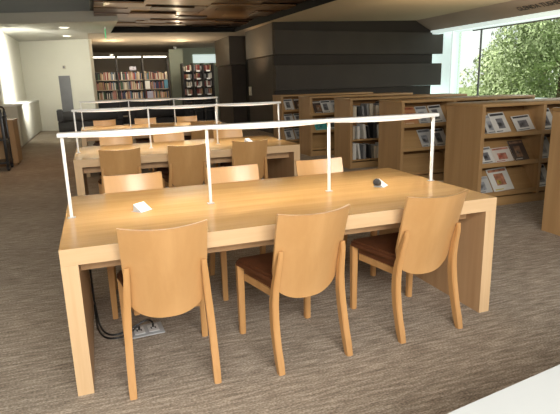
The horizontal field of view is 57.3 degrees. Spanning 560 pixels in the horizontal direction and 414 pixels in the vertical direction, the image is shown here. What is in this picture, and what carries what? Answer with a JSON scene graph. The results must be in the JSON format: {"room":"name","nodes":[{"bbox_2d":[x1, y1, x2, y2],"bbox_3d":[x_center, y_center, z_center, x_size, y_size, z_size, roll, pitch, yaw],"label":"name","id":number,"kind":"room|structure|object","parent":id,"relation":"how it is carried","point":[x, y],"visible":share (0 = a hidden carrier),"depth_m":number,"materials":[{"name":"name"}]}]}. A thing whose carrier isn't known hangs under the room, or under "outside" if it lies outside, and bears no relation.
{"room":"library","nodes":[
{"label":"library","id":0,"kind":"room"},
{"bbox_2d":[0,31,25,104],"bbox_3d":[-7.510,-3.252,13.932,0.140,3.000,8.800,-6,15,-19],"label":"wall","id":1,"kind":"structure","parent":0,"point":[12,88],"depth_m":14.97,"materials":[{"name":"white paint"}]},
{"bbox_2d":[0,101,41,146],"bbox_3d":[-7.660,-2.585,15.370,0.440,1.030,5.850,-6,15,-19],"label":"wall","id":2,"kind":"structure","parent":0,"point":[28,116],"depth_m":14.05,"materials":[{"name":"paint"}]},
{"bbox_2d":[0,100,38,106],"bbox_3d":[-7.639,-3.106,15.233,0.420,0.044,5.870,-6,15,-19],"label":"trim","id":3,"kind":"structure","parent":2,"relation":"on","point":[19,103],"depth_m":13.69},
{"bbox_2d":[0,0,91,12],"bbox_3d":[-2.828,-3.890,5.799,5.579,1.350,21.768,-12,17,-35],"label":"wall","id":4,"kind":"structure","parent":0,"point":[6,6],"depth_m":12.81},
{"bbox_2d":[111,0,334,32],"bbox_3d":[2.181,-3.672,7.470,4.012,0.355,21.735,-11,16,-33],"label":"trim","id":5,"kind":"structure","parent":4,"relation":"attached to","point":[307,4],"depth_m":15.31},
{"bbox_2d":[18,39,98,130],"bbox_3d":[-7.616,-4.185,17.764,2.350,3.000,1.700,-6,15,-19],"label":"wall","id":6,"kind":"structure","parent":0,"point":[42,62],"depth_m":17.39,"materials":[{"name":"white paint"}]},
{"bbox_2d":[58,76,73,111],"bbox_3d":[-7.300,-3.842,17.504,0.400,1.240,0.030,0,14,8],"label":"wall panel","id":7,"kind":"object","parent":6,"relation":"attached to","point":[64,81],"visible":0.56,"depth_m":17.48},
{"bbox_2d":[168,49,182,105],"bbox_3d":[-4.260,-5.076,21.346,0.550,2.850,0.200,-6,15,-19],"label":"wall","id":8,"kind":"structure","parent":0,"point":[175,55],"depth_m":21.12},
{"bbox_2d":[176,48,219,115],"bbox_3d":[-3.049,-5.680,23.365,3.150,3.000,0.150,-6,15,-19],"label":"wall","id":9,"kind":"structure","parent":0,"point":[188,53],"depth_m":22.85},
{"bbox_2d":[193,54,215,62],"bbox_3d":[-2.759,-6.698,23.118,2.350,0.360,0.040,-6,15,-19],"label":"window","id":10,"kind":"structure","parent":9,"relation":"in","point":[202,58],"depth_m":22.89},
{"bbox_2d":[93,52,309,102],"bbox_3d":[-6.285,-6.800,24.944,18.000,4.600,0.100,-6,15,-19],"label":"wall","id":11,"kind":"structure","parent":0,"point":[100,64],"depth_m":24.53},
{"bbox_2d":[92,0,313,27],"bbox_3d":[0.540,-3.402,6.349,5.393,0.220,20.950,-6,15,-19],"label":"ceiling","id":12,"kind":"structure","parent":0,"point":[129,13],"depth_m":12.27,"materials":[{"name":"brown wood"}]},
{"bbox_2d":[215,23,280,133],"bbox_3d":[-0.799,-4.200,17.061,1.260,2.999,6.160,-6,15,-19],"label":"wall","id":13,"kind":"structure","parent":0,"point":[242,62],"depth_m":17.48,"materials":[{"name":"wood"}]},
{"bbox_2d":[0,0,512,52],"bbox_3d":[-1.170,-4.314,10.716,18.000,0.250,30.500,-6,15,-19],"label":"ceiling","id":14,"kind":"structure","parent":0,"point":[337,10],"depth_m":13.53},
{"bbox_2d":[0,116,559,413],"bbox_3d":[-1.085,-1.221,11.472,18.000,0.120,30.500,-6,15,-19],"label":"floor","id":15,"kind":"structure","parent":0,"point":[440,368],"depth_m":2.98,"materials":[{"name":"carpet"}]},
{"bbox_2d":[0,106,13,170],"bbox_3d":[-5.308,-1.238,9.317,0.650,1.154,0.520,-6,15,-19],"label":"cart","id":16,"kind":"object","parent":15,"relation":"on","point":[5,138],"visible":1,"depth_m":9.34,"materials":[{"name":"plastic"}]},
{"bbox_2d":[0,159,12,163],"bbox_3d":[-5.297,-0.822,9.418,0.650,0.025,0.490,-6,15,-19],"label":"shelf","id":17,"kind":"object","parent":16,"relation":"attached to","point":[2,161],"depth_m":9.38,"materials":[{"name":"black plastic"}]},
{"bbox_2d":[0,118,22,166],"bbox_3d":[-5.517,-1.259,10.032,0.720,0.875,0.648,-6,15,-19],"label":"base cabinet","id":18,"kind":"object","parent":15,"relation":"on","point":[12,123],"visible":0.72,"depth_m":9.89,"materials":[{"name":"brown wood"}]},
{"bbox_2d":[56,107,123,131],"bbox_3d":[-6.096,-2.799,16.557,1.950,0.800,0.930,-6,15,-19],"label":"sofa","id":19,"kind":"object","parent":15,"relation":"on","point":[66,119],"visible":0.76,"depth_m":16.09,"materials":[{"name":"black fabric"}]},
{"bbox_2d":[93,119,115,145],"bbox_3d":[-3.206,-1.175,9.495,0.480,0.842,0.594,-6,15,-19],"label":"chair","id":20,"kind":"object","parent":15,"relation":"on","point":[95,122],"visible":0.22,"depth_m":9.63,"materials":[{"name":"brown wood"}]},
{"bbox_2d":[99,136,132,178],"bbox_3d":[-1.989,-0.443,6.366,0.480,0.842,0.594,-6,15,-19],"label":"chair","id":21,"kind":"object","parent":15,"relation":"on","point":[121,139],"visible":0.19,"depth_m":6.52,"materials":[{"name":"brown wood"}]},
{"bbox_2d":[98,147,141,193],"bbox_3d":[-1.675,-0.227,5.444,0.480,0.842,0.594,-6,15,-19],"label":"chair","id":22,"kind":"object","parent":15,"relation":"on","point":[116,162],"visible":0.48,"depth_m":5.16,"materials":[{"name":"brown wood"}]},
{"bbox_2d":[93,56,171,123],"bbox_3d":[-5.745,-4.510,19.872,2.900,2.530,0.570,-6,15,-19],"label":"stack","id":23,"kind":"object","parent":15,"relation":"on","point":[117,81],"visible":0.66,"depth_m":19.95,"materials":[{"name":"metal"}]},
{"bbox_2d":[103,171,162,318],"bbox_3d":[-0.954,0.225,3.516,0.480,0.842,0.594,-6,15,-19],"label":"chair","id":24,"kind":"object","parent":15,"relation":"on","point":[152,180],"visible":0.27,"depth_m":3.65,"materials":[{"name":"brown wood"}]},
{"bbox_2d":[134,117,155,142],"bbox_3d":[-2.504,-1.252,9.733,0.480,0.842,0.594,-6,15,-19],"label":"chair","id":25,"kind":"object","parent":15,"relation":"on","point":[143,120],"visible":0.27,"depth_m":9.83,"materials":[{"name":"brown wood"}]},
{"bbox_2d":[132,321,164,338],"bbox_3d":[-0.812,0.745,3.113,0.200,0.014,0.150,-7,15,-23],"label":"floor outlet","id":26,"kind":"object","parent":15,"relation":"on","point":[145,330],"visible":0.73,"depth_m":3.09,"materials":[{"name":"white plastic"}]},
{"bbox_2d":[133,326,144,334],"bbox_3d":[-0.851,0.747,3.096,0.060,0.004,0.090,-7,15,-23],"label":"socket","id":27,"kind":"object","parent":26,"relation":"attached to","point":[142,328],"depth_m":3.08,"materials":[{"name":"white plastic"}]},
{"bbox_2d":[147,324,159,331],"bbox_3d":[-0.774,0.737,3.129,0.060,0.004,0.090,-7,15,-23],"label":"socket","id":28,"kind":"object","parent":26,"relation":"attached to","point":[156,328],"depth_m":3.12,"materials":[{"name":"white plastic"}]},
{"bbox_2d":[81,120,227,176],"bbox_3d":[-2.271,-1.106,9.324,2.439,0.740,1.227,-6,15,-19],"label":"table","id":29,"kind":"object","parent":15,"relation":"on","point":[111,127],"visible":0.11,"depth_m":9.03,"materials":[{"name":"brown wood"}]},
{"bbox_2d":[87,131,190,140],"bbox_3d":[-2.277,-1.346,9.265,2.288,0.084,0.887,-6,15,-19],"label":"cable tray","id":30,"kind":"object","parent":29,"relation":"on","point":[185,133],"depth_m":8.76,"materials":[{"name":"brown wood"}]},
{"bbox_2d":[79,97,217,128],"bbox_3d":[-2.285,-1.694,9.175,2.412,0.473,0.070,-6,15,-19],"label":"rail","id":31,"kind":"object","parent":29,"relation":"on","point":[189,98],"visible":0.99,"depth_m":9.08,"materials":[{"name":"white metal"}]},
{"bbox_2d":[128,104,189,124],"bbox_3d":[-4.072,-3.023,17.245,1.950,0.800,0.930,-6,15,-19],"label":"sofa","id":32,"kind":"object","parent":15,"relation":"on","point":[162,115],"visible":0.58,"depth_m":16.86,"materials":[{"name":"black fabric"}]},
{"bbox_2d":[148,123,173,171],"bbox_3d":[-1.999,-1.014,8.701,0.480,0.842,0.594,-6,15,-19],"label":"chair","id":33,"kind":"object","parent":15,"relation":"on","point":[169,124],"visible":0.19,"depth_m":8.38,"materials":[{"name":"brown wood"}]},
{"bbox_2d":[153,132,183,173],"bbox_3d":[-1.370,-0.512,6.577,0.480,0.842,0.594,-6,15,-19],"label":"chair","id":34,"kind":"object","parent":15,"relation":"on","point":[179,136],"visible":0.19,"depth_m":6.71,"materials":[{"name":"brown wood"}]},
{"bbox_2d":[116,219,221,399],"bbox_3d":[-0.586,0.432,2.626,0.480,0.842,0.594,-6,14,-16],"label":"chair","id":35,"kind":"object","parent":15,"relation":"on","point":[164,272],"visible":1,"depth_m":2.40,"materials":[{"name":"brown wood"}]},
{"bbox_2d":[162,143,207,187],"bbox_3d":[-1.040,-0.297,5.660,0.480,0.842,0.594,-6,15,-19],"label":"chair","id":36,"kind":"object","parent":15,"relation":"on","point":[187,164],"visible":0.81,"depth_m":5.42,"materials":[{"name":"brown wood"}]},
{"bbox_2d":[73,135,299,195],"bbox_3d":[-1.116,-0.387,6.164,2.439,0.782,1.227,-6,15,-19],"label":"table","id":37,"kind":"object","parent":15,"relation":"on","point":[282,155],"visible":0.58,"depth_m":5.91,"materials":[{"name":"brown wood"}]},
{"bbox_2d":[71,101,280,152],"bbox_3d":[-1.130,-0.955,6.020,2.412,0.473,0.070,-6,15,-19],"label":"rail","id":38,"kind":"object","parent":37,"relation":"on","point":[272,102],"visible":0.98,"depth_m":5.92,"materials":[{"name":"white metal"}]},
{"bbox_2d":[83,152,288,172],"bbox_3d":[-1.122,-0.607,6.110,2.288,0.084,0.887,-6,15,-19],"label":"cable tray","id":39,"kind":"object","parent":37,"relation":"on","point":[285,155],"depth_m":5.62,"materials":[{"name":"brown wood"}]},
{"bbox_2d":[176,115,196,139],"bbox_3d":[-1.751,-1.336,9.990,0.480,0.842,0.594,-6,15,-19],"label":"chair","id":40,"kind":"object","parent":15,"relation":"on","point":[185,118],"visible":0.19,"depth_m":10.13,"materials":[{"name":"brown wood"}]},
{"bbox_2d":[180,63,215,120],"bbox_3d":[-3.290,-4.625,20.656,1.250,2.250,0.530,-6,15,-19],"label":"bookcase","id":41,"kind":"object","parent":15,"relation":"on","point":[203,113],"visible":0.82,"depth_m":20.67,"materials":[{"name":"metal"}]},
{"bbox_2d":[191,120,213,164],"bbox_3d":[-1.379,-1.097,8.974,0.480,0.842,0.594,-6,15,-19],"label":"chair","id":42,"kind":"object","parent":15,"relation":"on","point":[195,135],"visible":0.27,"depth_m":8.70,"materials":[{"name":"brown wood"}]},
{"bbox_2d":[213,129,242,166],"bbox_3d":[-0.621,-0.595,6.831,0.480,0.842,0.594,-6,15,-19],"label":"chair","id":43,"kind":"object","parent":15,"relation":"on","point":[233,132],"visible":0.29,"depth_m":6.97,"materials":[{"name":"brown wood"}]},
{"bbox_2d":[206,164,265,300],"bbox_3d":[-0.271,0.149,3.748,0.480,0.842,0.594,-6,15,-19],"label":"chair","id":44,"kind":"object","parent":15,"relation":"on","point":[241,172],"visible":0.23,"depth_m":3.90,"materials":[{"name":"brown wood"}]},
{"bbox_2d":[232,139,267,178],"bbox_3d":[-0.393,-0.369,5.880,0.480,0.842,0.594,-6,15,-19],"label":"chair","id":45,"kind":"object","parent":15,"relation":"on","point":[254,152],"visible":0.48,"depth_m":5.60,"materials":[{"name":"brown wood"}]},
{"bbox_2d":[58,168,496,395],"bbox_3d":[-0.042,0.275,3.333,2.439,0.782,1.227,-6,15,-19],"label":"table","id":46,"kind":"object","parent":15,"relation":"on","point":[243,214],"visible":0.82,"depth_m":3.04,"materials":[{"name":"brown wood"}]},
{"bbox_2d":[89,269,139,338],"bbox_3d":[-1.096,0.550,3.139,0.492,0.404,0.182,9,18,38],"label":"power cable","id":47,"kind":"object","parent":46,"relation":"attached to","point":[136,327],"visible":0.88,"depth_m":3.25,"materials":[{"name":"black plastic"}]},
{"bbox_2d":[91,270,153,335],"bbox_3d":[-1.065,0.544,3.160,0.564,0.404,0.207,7,16,32],"label":"power cable","id":48,"kind":"object","parent":46,"relation":"attached to","point":[150,320],"visible":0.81,"depth_m":3.13,"materials":[{"name":"black plastic"}]},
{"bbox_2d":[133,201,150,211],"bbox_3d":[-0.802,-0.001,2.989,0.066,0.041,0.084,6,16,30],"label":"paper","id":49,"kind":"object","parent":46,"relation":"attached to","point":[142,206],"depth_m":2.98,"materials":[{"name":"white paper"}]},
{"bbox_2d":[56,113,438,218],"bbox_3d":[-0.055,-0.292,3.188,2.412,0.473,0.070,-6,15,-19],"label":"rail","id":50,"kind":"object","parent":46,"relation":"on","point":[285,123],"visible":1,"depth_m":3.07,"materials":[{"name":"white metal"}]},
{"bbox_2d":[81,214,465,269],"bbox_3d":[-0.048,0.056,3.279,2.288,0.084,0.887,-6,15,-19],"label":"cable tray","id":51,"kind":"object","parent":46,"relation":"on","point":[462,217],"depth_m":2.79,"materials":[{"name":"brown wood"}]},
{"bbox_2d":[373,178,380,185],"bbox_3d":[0.654,-0.166,3.436,0.050,0.058,0.063,9,17,37],"label":"plug","id":52,"kind":"object","parent":46,"relation":"on","point":[377,182],"visible":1,"depth_m":3.41,"materials":[{"name":"black plastic"}]},
{"bbox_2d":[374,179,386,186],"bbox_3d":[0.689,-0.164,3.485,0.066,0.041,0.084,6,16,30],"label":"power outlet","id":53,"kind":"object","parent":46,"relation":"attached to","point":[383,184],"depth_m":3.47,"materials":[{"name":"white plastic"}]},
{"bbox_2d":[235,204,352,375],"bbox_3d":[0.079,0.369,2.807,0.480,0.842,0.594,-8,15,-24],"label":"chair","id":54,"kind":"object","parent":15,"relation":"on","point":[307,254],"visible":1,"depth_m":2.60,"materials":[{"name":"brown wood"}]},
{"bbox_2d":[272,92,372,143],"bbox_3d":[1.023,-2.088,12.095,2.298,1.156,0.608,-6,15,-19],"label":"bookcase","id":55,"kind":"object","parent":15,"relation":"on","point":[282,110],"visible":0.22,"depth_m":11.68,"materials":[{"name":"brown wood"}]},
{"bbox_2d":[283,99,293,109],"bbox_3d":[0.197,-2.310,11.563,0.223,0.242,0.162,-7,15,-20],"label":"magazine","id":56,"kind":"object","parent":55,"relation":"in","point":[288,104],"visible":0.9,"depth_m":11.56,"materials":[{"name":"paper"}]},
{"bbox_2d":[284,114,293,119],"bbox_3d":[0.205,-1.990,11.642,0.223,0.242,0.162,-7,15,-20],"label":"magazine","id":57,"kind":"object","parent":55,"relation":"in","point":[286,116],"visible":0.48,"depth_m":11.66,"materials":[{"name":"paper"}]},
{"bbox_2d":[284,129,294,139],"bbox_3d":[0.214,-1.663,11.721,0.223,0.242,0.162,-7,15,-20],"label":"magazine","id":58,"kind":"object","parent":55,"relation":"in","point":[289,134],"visible":0.9,"depth_m":11.72,"materials":[{"name":"paper"}]},
{"bbox_2d":[293,99,298,108],"bbox_3d":[0.425,-2.338,11.633,0.223,0.242,0.162,-7,15,-20],"label":"magazine","id":59,"kind":"object","parent":55,"relation":"in","point":[296,101],"visible":0.55,"depth_m":11.62,"materials":[{"name":"paper"}]},
{"bbox_2d":[294,128,298,138],"bbox_3d":[0.442,-1.691,11.791,0.223,0.242,0.162,-7,15,-20],"label":"magazine","id":60,"kind":"object","parent":55,"relation":"in","point":[296,130],"visible":0.5,"depth_m":11.78,"materials":[{"name":"paper"}]},
{"bbox_2d":[295,157,376,275],"bbox_3d":[0.401,0.075,3.977,0.480,0.842,0.594,-6,15,-19],"label":"chair","id":61,"kind":"object","parent":15,"relation":"on","point":[316,166],"visible":0.19,"depth_m":4.13,"materials":[{"name":"brown wood"}]},
{"bbox_2d":[298,92,412,156],"bbox_3d":[1.571,-1.738,10.600,2.298,1.156,0.608,-6,15,-19],"label":"bookcase","id":62,"kind":"object","parent":15,"relation":"on","point":[313,142],"visible":0.35,"depth_m":10.21,"materials":[{"name":"brown wood"}]},
{"bbox_2d":[312,101,322,112],"bbox_3d":[0.753,-1.961,10.072,0.223,0.242,0.162,-7,15,-20],"label":"magazine","id":63,"kind":"object","parent":62,"relation":"in","point":[316,104],"visible":0.9,"depth_m":10.06,"materials":[{"name":"paper"}]},
{"bbox_2d":[314,123,326,129],"bbox_3d":[0.806,-1.626,10.157,0.265,0.209,0.139,-7,15,-20],"label":"magazine","id":64,"kind":"object","parent":62,"relation":"in","point":[323,126],"visible":0.55,"depth_m":10.14,"materials":[{"name":"paper"}]},
{"bbox_2d":[320,100,332,112],"bbox_3d":[0.915,-1.982,10.119,0.223,0.242,0.162,-7,15,-20],"label":"magazine","id":65,"kind":"object","parent":62,"relation":"in","point":[326,107],"visible":1,"depth_m":10.11,"materials":[{"name":"paper"}]},
{"bbox_2d":[334,93,466,168],"bbox_3d":[2.131,-1.379,9.069,2.298,1.156,0.608,-6,15,-19],"label":"bookcase","id":66,"kind":"object","parent":15,"relation":"on","point":[343,106],"visible":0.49,"depth_m":8.68,"materials":[{"name":"brown wood"}]},
{"bbox_2d":[352,143,355,159],"bbox_3d":[1.211,-0.946,8.653,0.060,0.266,0.210,-6,15,-19],"label":"journal","id":67,"kind":"object","parent":66,"relation":"on","point":[354,144],"visible":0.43,"depth_m":8.56,"materials":[{"name":"paper"}]},
{"bbox_2d":[353,106,356,116],"bbox_3d":[1.194,-1.565,8.502,0.060,0.210,0.210,-6,15,-19],"label":"journal","id":68,"kind":"object","parent":66,"relation":"on","point":[354,107],"visible":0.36,"depth_m":8.40,"materials":[{"name":"paper"}]},
{"bbox_2d":[353,126,359,138],"bbox_3d":[1.271,-1.253,8.603,0.045,0.210,0.210,-6,15,-19],"label":"journal","id":69,"kind":"object","parent":66,"relation":"on","point":[357,128],"visible":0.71,"depth_m":8.52,"materials":[{"name":"paper"}]},
{"bbox_2d":[353,142,360,158],"bbox_3d":[1.289,-0.955,8.680,0.067,0.267,0.210,-6,15,-19],"label":"journal","id":70,"kind":"object","parent":66,"relation":"on","point":[357,144],"visible":0.64,"depth_m":8.60,"materials":[{"name":"paper"}]},
{"bbox_2d":[357,123,366,138],"bbox_3d":[1.375,-1.280,8.635,0.078,0.244,0.210,-6,15,-19],"label":"journal","id":71,"kind":"object","parent":66,"relation":"on","point":[362,126],"visible":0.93,"depth_m":8.57,"materials":[{"name":"paper"}]},
{"bbox_2d":[359,143,365,158],"bbox_3d":[1.390,-0.953,8.717,0.045,0.240,0.210,-6,15,-19],"label":"journal","id":72,"kind":"object","parent":66,"relation":"on","point":[362,147],"visible":0.75,"depth_m":8.64,"materials":[{"name":"paper"}]},
{"bbox_2d":[361,104,368,115],"bbox_3d":[1.420,-1.606,8.575,0.054,0.242,0.210,-6,15,-19],"label":"journal","id":73,"kind":"object","parent":66,"relation":"on","point":[366,109],"visible":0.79,"depth_m":8.50,"materials":[{"name":"paper"}]},
{"bbox_2d":[363,143,370,157],"bbox_3d":[1.484,-0.964,8.749,0.054,0.242,0.210,-6,15,-19],"label":"journal","id":74,"kind":"object","parent":66,"relation":"on","point":[368,149],"visible":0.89,"depth_m":8.68,"materials":[{"name":"paper"}]},
{"bbox_2d":[365,125,369,138],"bbox_3d":[1.448,-1.273,8.664,0.059,0.212,0.210,-6,15,-19],"label":"journal","id":75,"kind":"object","parent":66,"relation":"on","point":[366,126],"visible":0.43,"depth_m":8.58,"materials":[{"name":"paper"}]},
{"bbox_2d":[364,103,372,115],"bbox_3d":[1.480,-1.612,8.596,0.060,0.240,0.210,-6,15,-19],"label":"journal","id":76,"kind":"object","parent":66,"relation":"on","point":[370,106],"visible":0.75,"depth_m":8.50,"materials":[{"name":"paper"}]},
{"bbox_2d":[367,122,376,137],"bbox_3d":[1.559,-1.311,8.695,0.060,0.266,0.210,-6,15,-19],"label":"journal","id":77,"kind":"object","parent":66,"relation":"on","point":[372,125],"visible":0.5,"depth_m":8.62,"materials":[{"name":"paper"}]},
{"bbox_2d":[370,144,375,157],"bbox_3d":[1.574,-0.959,8.783,0.030,0.210,0.210,-6,15,-19],"label":"journal","id":78,"kind":"object","parent":66,"relation":"on","point":[373,147],"visible":0.64,"depth_m":8.71,"materials":[{"name":"paper"}]},
{"bbox_2d":[373,105,378,115],"bbox_3d":[1.584,-1.609,8.635,0.060,0.210,0.210,-6,15,-19],"label":"journal","id":79,"kind":"object","parent":66,"relation":"on","point":[375,107],"visible":0.46,"depth_m":8.54,"materials":[{"name":"paper"}]},
{"bbox_2d":[350,189,467,343],"bbox_3d":[0.774,0.282,3.085,0.480,0.842,0.594,-7,15,-22],"label":"chair","id":80,"kind":"object","parent":15,"relation":"on","point":[430,228],"visible":1,"depth_m":2.89,"materials":[{"name":"brown wood"}]},
{"bbox_2d":[378,94,534,180],"bbox_3d":[2.638,-1.054,7.684,2.298,1.156,0.608,-6,15,-19],"label":"bookcase","id":81,"kind":"object","parent":15,"relation":"on","point":[400,148],"visible":0.4,"depth_m":7.32,"materials":[{"name":"brown wood"}]},
{"bbox_2d":[404,107,417,123],"bbox_3d":[1.800,-1.272,7.147,0.217,0.237,0.162,-6,14,-18],"label":"magazine","id":82,"kind":"object","parent":81,"relation":"in","point":[408,110],"visible":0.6,"depth_m":7.15,"materials":[{"name":"paper"}]},
{"bbox_2d":[414,106,431,122],"bbox_3d":[2.012,-1.297,7.220,0.194,0.239,0.162,-6,15,-19],"label":"magazine","id":83,"kind":"object","parent":81,"relation":"in","point":[419,109],"visible":0.74,"depth_m":7.22,"materials":[{"name":"paper"}]},
{"bbox_2d":[416,129,434,146],"bbox_3d":[2.084,-0.985,7.320,0.223,0.242,0.162,-7,15,-20],"label":"magazine","id":84,"kind":"object","parent":81,"relation":"in","point":[424,135],"visible":0.95,"depth_m":7.32,"materials":[{"name":"paper"}]},
{"bbox_2d":[427,105,445,121],"bbox_3d":[2.226,-1.326,7.286,0.225,0.244,0.162,-7,15,-20],"label":"magazine","id":85,"kind":"object","parent":81,"relation":"in","point":[432,108],"visible":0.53,"depth_m":7.29,"materials":[{"name":"paper"}]},
{"bbox_2d":[430,128,445,145],"bbox_3d":[2.300,-1.009,7.394,0.223,0.242,0.162,-7,15,-20],"label":"magazine","id":86,"kind":"object","parent":81,"relation":"in","point":[439,135],"visible":0.79,"depth_m":7.39,"materials":[{"name":"paper"}]},
{"bbox_2d":[443,98,559,205],"bbox_3d":[3.200,-0.723,6.266,2.378,1.156,0.608,-6,15,-19],"label":"bookcase","id":87,"kind":"object","parent":15,"relation":"on","point":[466,138],"visible":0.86,"depth_m":5.89,"materials":[{"name":"brown wood"}]},
{"bbox_2d":[481,176,492,192],"bbox_3d":[2.315,-0.252,5.851,0.204,0.174,0.117,-7,15,-20],"label":"magazine","id":88,"kind":"object","parent":87,"relation":"in","point":[485,185],"visible":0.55,"depth_m":5.86,"materials":[{"name":"paper"}]},
{"bbox_2d":[482,147,494,163],"bbox_3d":[2.317,-0.581,5.775,0.207,0.178,0.117,-7,15,-20],"label":"magazine","id":89,"kind":"object","parent":87,"relation":"in","point":[487,155],"visible":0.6,"depth_m":5.78,"materials":[{"name":"paper"}]},
{"bbox_2d":[485,115,495,133],"bbox_3d":[2.333,-0.919,5.703,0.157,0.199,0.134,-7,15,-20],"label":"magazine","id":90,"kind":"object","parent":87,"relation":"in","point":[488,125],"visible":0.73,"depth_m":5.69,"materials":[{"name":"paper"}]},
{"bbox_2d":[485,167,513,191],"bbox_3d":[2.548,-0.321,5.939,0.299,0.247,0.162,-7,15,-20],"label":"magazine","id":91,"kind":"object","parent":87,"relation":"in","point":[499,178],"visible":1,"depth_m":5.93,"materials":[{"name":"paper"}]},
{"bbox_2d":[488,112,510,132],"bbox_3d":[2.459,-0.947,5.742,0.224,0.220,0.145,-7,15,-20],"label":"magazine","id":92,"kind":"object","parent":87,"relation":"in","point":[498,120],"visible":1,"depth_m":5.74,"materials":[{"name":"paper"}]},
{"bbox_2d":[490,146,513,162],"bbox_3d":[2.527,-0.597,5.835,0.265,0.161,0.106,-7,15,-20],"label":"magazine","id":93,"kind":"object","parent":87,"relation":"in","point":[501,154],"visible":0.98,"depth_m":5.83,"materials":[{"name":"paper"}]},
{"bbox_2d":[507,140,529,160],"bbox_3d":[2.751,-0.656,5.916,0.216,0.217,0.145,-7,15,-20],"label":"magazine","id":94,"kind":"object","parent":87,"relation":"in","point":[517,148],"visible":1,"depth_m":5.91,"materials":[{"name":"paper"}]},
{"bbox_2d":[511,114,534,130],"bbox_3d":[2.760,-0.958,5.827,0.269,0.175,0.111,-7,15,-21],"label":"magazine","id":95,"kind":"object","parent":87,"relation":"in","point":[521,122],"visible":1,"depth_m":5.82,"materials":[{"name":"paper"}]},
{"bbox_2d":[539,164,546,186],"bbox_3d":[3.128,-0.378,6.142,0.219,0.239,0.162,-6,15,-19],"label":"magazine","id":96,"kind":"object","parent":87,"relation":"in","point":[543,175],"visible":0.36,"depth_m":6.14,"materials":[{"name":"paper"}]},
{"bbox_2d":[542,136,549,157],"bbox_3d":[3.118,-0.706,6.062,0.221,0.241,0.162,-7,15,-20],"label":"magazine","id":97,"kind":"object","parent":87,"relation":"in","point":[546,145],"visible":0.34,"depth_m":6.06,"materials":[{"name":"paper"}]},
{"bbox_2d":[545,108,551,129],"bbox_3d":[3.109,-1.026,5.984,0.221,0.241,0.162,-7,15,-20],"label":"magazine","id":98,"kind":"object","parent":87,"relation":"in","point":[548,123],"visible":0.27,"depth_m":5.99,"materials":[{"name":"paper"}]},
{"bbox_2d":[447,365,559,413],"bbox_3d":[1.217,0.798,1.139,1.500,0.740,0.900,-9,15,-27],"label":"table","id":99,"kind":"object","parent":15,"relation":"on","point":[539,393],"visible":1,"depth_m":1.15,"materials":[{"name":"laminate"}]},
{"bbox_2d":[541,107,559,235],"bbox_3d":[3.707,-0.399,4.881,2.378,1.156,0.608,-6,15,-19],"label":"bookcase","id":100,"kind":"object","parent":15,"relation":"on","point":[550,220],"visible":1,"depth_m":4.72,"materials":[{"name":"brown wood"}]},
{"bbox_2d":[271,20,431,94],"bbox_3d":[2.313,-4.408,15.081,5.520,2.425,0.100,-8,15,-24],"label":"wall","id":101,"kind":"structure","parent":0,"point":[330,59],"depth_m":14.95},
{"bbox_2d":[272,30,443,90],"bbox_3d":[2.469,-4.340,15.124,5.820,1.585,0.186,-8,15,-24],"label":"wall","id":102,"kind":"structure","parent":0,"point":[285,77],"depth_m":14.87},
{"bbox_2d":[337,32,461,93],"bbox_3d":[4.186,-5.828,22.735,0.100,3.200,11.400,-6,15,-19],"label":"wall","id":103,"kind":"structure","parent":0,"point":[460,33],"depth_m":17.43,"materials":[{"name":"white paint"}]},
{"bbox_2d":[430,32,453,93],"bbox_3d":[5.140,-4.376,16.686,0.080,3.200,1.360,-6,15,-19],"label":"wall","id":104,"kind":"structure","parent":0,"point":[444,58],"depth_m":16.26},
{"bbox_2d":[422,32,461,93],"bbox_3d":[5.265,-4.536,17.327,1.800,3.200,0.200,-6,15,-19],"label":"wall","id":105,"kind":"structure","parent":0,"point":[456,35],"depth_m":17.40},
{"bbox_2d":[448,31,452,92],"bbox_3d":[5.222,-3.920,15.760,0.040,2.750,0.969,2,14,16],"label":"wall","id":106,"kind":"structure","parent":0,"point":[451,44],"depth_m":15.31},
{"bbox_2d":[431,9,559,33],"bbox_3d":[7.739,-3.717,7.902,0.250,0.450,19.100,-6,15,-19],"label":"wall","id":107,"kind":"structure","parent":0,"point":[554,12],"depth_m":13.24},
{"bbox_2d":[416,0,559,30],"bbox_3d":[7.338,-3.701,7.759,0.600,0.290,19.100,-6,15,-19],"label":"trim","id":108,"kind":"structure","parent":107,"relation":"attached to","point":[508,9],"depth_m":13.19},
{"bbox_2d":[517,0,559,10],"bbox_3d":[5.923,-4.608,11.713,0.148,0.077,1.292,-6,15,-19],"label":"lettering","id":109,"kind":"object","parent":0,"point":[537,6],"depth_m":11.74},
{"bbox_3d":[7.807,-1.245,8.506,0.250,0.860,19.100,-6,15,-19],"label":"wall","id":110,"kind":"structure","parent":0,"visible":0},
{"bbox_2d":[454,15,559,98],"bbox_3d":[8.051,-2.376,7.311,0.140,1.888,17.230,-6,15,-19],"label":"window","id":111,"kind":"structure","parent":110,"relation":"in","point":[555,16],"depth_m":13.51,"materials":[{"name":"white metal"}]},
{"label":"outside","id":112,"kind":"structure","parent":0,"visible":0},
{"bbox_2d":[459,87,552,95],"bbox_3d":[34.979,-7.569,35.454,69.400,0.100,120.000,-6,15,-19],"label":"ground","id":113,"kind":"structure","parent":112,"point":[461,89],"depth_m":73.70,"materials":[{"name":"green plant"}]},
{"bbox_2d":[459,37,555,95],"bbox_3d":[15.828,-8.720,36.080,6.215,6.346,5.996,-5,14,-14],"label":"tree","id":114,"kind":"object","parent":113,"relation":"on","point":[489,69],"visible":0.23,"depth_m":35.84,"materials":[{"name":"green plant"}]},
{"bbox_2d":[480,21,559,97],"bbox_3d":[15.505,-7.883,31.045,6.415,7.228,4.433,4,15,22],"label":"tree","id":115,"kind":"object","parent":113,"relation":"on","point":[506,83],"visible":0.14,"depth_m":31.14,"materials":[{"name":"green plant"}]},
{"bbox_2d":[486,19,559,97],"bbox_3d":[12.483,-7.070,22.321,7.093,11.294,5.776,0,14,7],"label":"tree","id":116,"kind":"object","parent":113,"relation":"on","point":[550,34],"visible":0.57,"depth_m":21.73,"materials":[{"name":"green plant"}]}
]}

